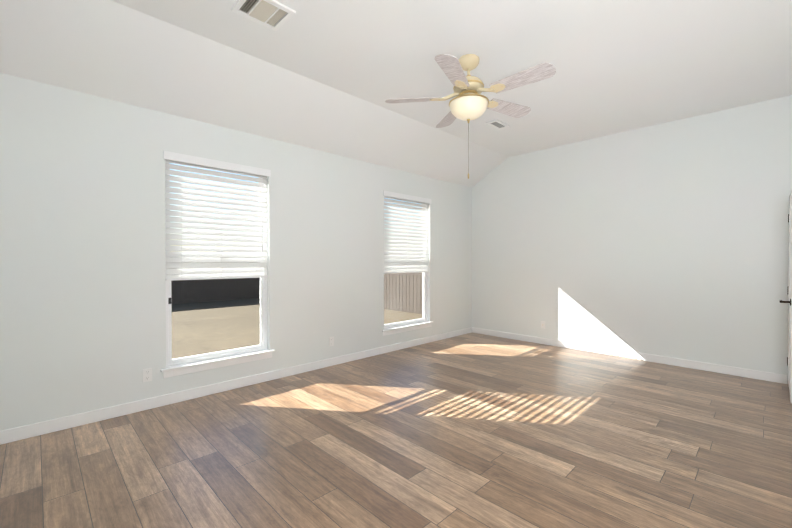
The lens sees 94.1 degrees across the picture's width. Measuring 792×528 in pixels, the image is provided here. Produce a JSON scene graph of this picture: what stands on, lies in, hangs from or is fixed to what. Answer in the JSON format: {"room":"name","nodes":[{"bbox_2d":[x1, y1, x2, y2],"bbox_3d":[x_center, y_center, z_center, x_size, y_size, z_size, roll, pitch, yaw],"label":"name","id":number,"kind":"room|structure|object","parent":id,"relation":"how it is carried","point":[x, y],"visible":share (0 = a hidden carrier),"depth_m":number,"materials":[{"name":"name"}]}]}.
{"room":"empty bedroom","nodes":[
{"label":"empty bedroom","id":0,"kind":"room"},
{"bbox_2d":[0,73,471,430],"bbox_3d":[-0.906,-0.225,4.739,6.670,3.650,0.160,0,1,-44],"label":"wall","id":1,"kind":"structure","parent":0,"point":[82,265],"depth_m":3.27,"materials":[{"name":"paint"}]},
{"bbox_2d":[143,368,151,381],"bbox_3d":[-2.240,1.002,3.324,0.070,0.115,0.009,0,1,-44],"label":"electrical outlet","id":2,"kind":"object","parent":1,"relation":"attached to","point":[147,375],"visible":1,"depth_m":3.32,"materials":[{"name":"plastic"}]},
{"bbox_2d":[165,161,266,366],"bbox_3d":[-1.847,-0.027,3.845,1.010,2.030,0.073,0,1,-44],"label":"window","id":3,"kind":"structure","parent":1,"relation":"in","point":[170,361],"depth_m":3.79,"materials":[{"name":"white plastic"}]},
{"bbox_2d":[163,151,270,281],"bbox_3d":[-1.792,-0.420,3.784,1.034,1.250,0.074,0,1,-44],"label":"window blind","id":4,"kind":"object","parent":3,"relation":"attached to","point":[225,260],"visible":0.94,"depth_m":3.74,"materials":[{"name":"white plastic"}]},
{"bbox_2d":[160,349,274,377],"bbox_3d":[-1.786,1.011,3.790,1.100,0.085,0.101,0,1,-44],"label":"window sill","id":5,"kind":"structure","parent":1,"relation":"attached to","point":[185,368],"depth_m":3.72,"materials":[{"name":"paint"}]},
{"bbox_2d":[0,327,471,444],"bbox_3d":[-0.845,1.251,4.690,6.350,0.100,0.014,0,1,-44],"label":"baseboard","id":6,"kind":"structure","parent":1,"relation":"attached to","point":[39,428],"depth_m":3.54,"materials":[{"name":"paint"}]},
{"bbox_2d":[384,199,426,328],"bbox_3d":[0.124,-0.043,5.776,1.030,2.030,0.073,0,1,-44],"label":"window","id":7,"kind":"structure","parent":1,"relation":"in","point":[408,322],"depth_m":5.93,"materials":[{"name":"white plastic"}]},
{"bbox_2d":[383,191,430,274],"bbox_3d":[0.180,-0.437,5.716,1.054,1.250,0.074,0,1,-44],"label":"window blind","id":8,"kind":"object","parent":7,"relation":"attached to","point":[395,264],"visible":0.85,"depth_m":5.70,"materials":[{"name":"white plastic"}]},
{"bbox_2d":[382,321,433,335],"bbox_3d":[0.186,0.995,5.722,1.120,0.085,0.101,0,1,-44],"label":"window sill","id":9,"kind":"structure","parent":1,"relation":"attached to","point":[403,328],"depth_m":5.67,"materials":[{"name":"paint"}]},
{"bbox_2d":[0,333,791,527],"bbox_3d":[0.900,1.376,2.910,6.670,0.120,5.320,0,1,-44],"label":"floor","id":10,"kind":"structure","parent":0,"point":[472,430],"depth_m":2.58,"materials":[{"name":"brown wood"}]},
{"bbox_2d":[0,0,791,187],"bbox_3d":[0.900,-1.833,2.883,6.750,1.102,5.400,0,1,-44],"label":"ceiling","id":11,"kind":"structure","parent":0,"point":[330,76],"depth_m":3.20,"materials":[{"name":"paint"}]},
{"bbox_2d":[231,0,295,31],"bbox_3d":[-0.945,-1.804,2.630,0.340,0.016,0.300,0,1,-44],"label":"ceiling vent","id":12,"kind":"object","parent":11,"relation":"in","point":[274,15],"visible":1,"depth_m":2.63,"materials":[{"name":"white metal"}]},
{"bbox_2d":[385,54,555,178],"bbox_3d":[0.690,-1.287,3.253,1.435,1.060,1.395,0,1,-44],"label":"ceiling fan","id":13,"kind":"object","parent":11,"relation":"hanging from","point":[469,102],"visible":1,"depth_m":3.17,"materials":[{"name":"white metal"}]},
{"bbox_2d":[486,119,509,129],"bbox_3d":[1.333,-1.822,4.820,0.320,0.016,0.160,0,1,-44],"label":"ceiling vent","id":14,"kind":"object","parent":11,"relation":"in","point":[497,124],"visible":1,"depth_m":4.81,"materials":[{"name":"white metal"}]},
{"bbox_2d":[472,95,791,374],"bbox_3d":[3.225,-0.228,5.174,0.160,3.650,5.320,0,1,-44],"label":"wall","id":15,"kind":"structure","parent":0,"point":[669,239],"depth_m":4.88,"materials":[{"name":"paint"}]},
{"bbox_2d":[541,321,544,328],"bbox_3d":[2.364,0.981,5.937,0.018,0.115,0.070,0,1,-44],"label":"outlet","id":16,"kind":"object","parent":15,"relation":"attached to","point":[543,324],"visible":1,"depth_m":5.93,"materials":[{"name":"plastic"}]},
{"bbox_2d":[472,327,787,383],"bbox_3d":[2.840,1.244,5.455,0.014,0.100,4.050,0,1,-44],"label":"baseboard","id":17,"kind":"structure","parent":15,"relation":"attached to","point":[749,373],"depth_m":4.90,"materials":[{"name":"paint"}]},
{"bbox_2d":[779,191,791,402],"bbox_3d":[3.980,0.288,3.700,0.810,2.018,0.187,0,1,-44],"label":"door","id":18,"kind":"structure","parent":15,"relation":"in","point":[789,361],"depth_m":3.54,"materials":[{"name":"paint"}]},
{"label":"outside","id":19,"kind":"structure","parent":0,"visible":0},
{"bbox_2d":[172,298,422,358],"bbox_3d":[-6.294,1.579,13.363,110.000,0.200,100.000,0,1,-44],"label":"ground","id":20,"kind":"structure","parent":19,"point":[223,335],"depth_m":9.22,"materials":[{"name":"bare dirt"},{"name":"sand"}]},
{"bbox_2d":[171,257,259,303],"bbox_3d":[-7.383,0.562,14.466,50.000,1.915,0.148,0,1,-44],"label":"fence","id":21,"kind":"object","parent":20,"relation":"on","point":[177,295],"depth_m":14.57,"materials":[{"name":"brown wood"}]},
{"bbox_2d":[384,258,422,313],"bbox_3d":[3.453,0.613,8.344,0.148,1.914,23.200,0,1,-44],"label":"fence","id":22,"kind":"object","parent":20,"relation":"on","point":[396,305],"depth_m":11.50,"materials":[{"name":"brown wood"}]}
]}

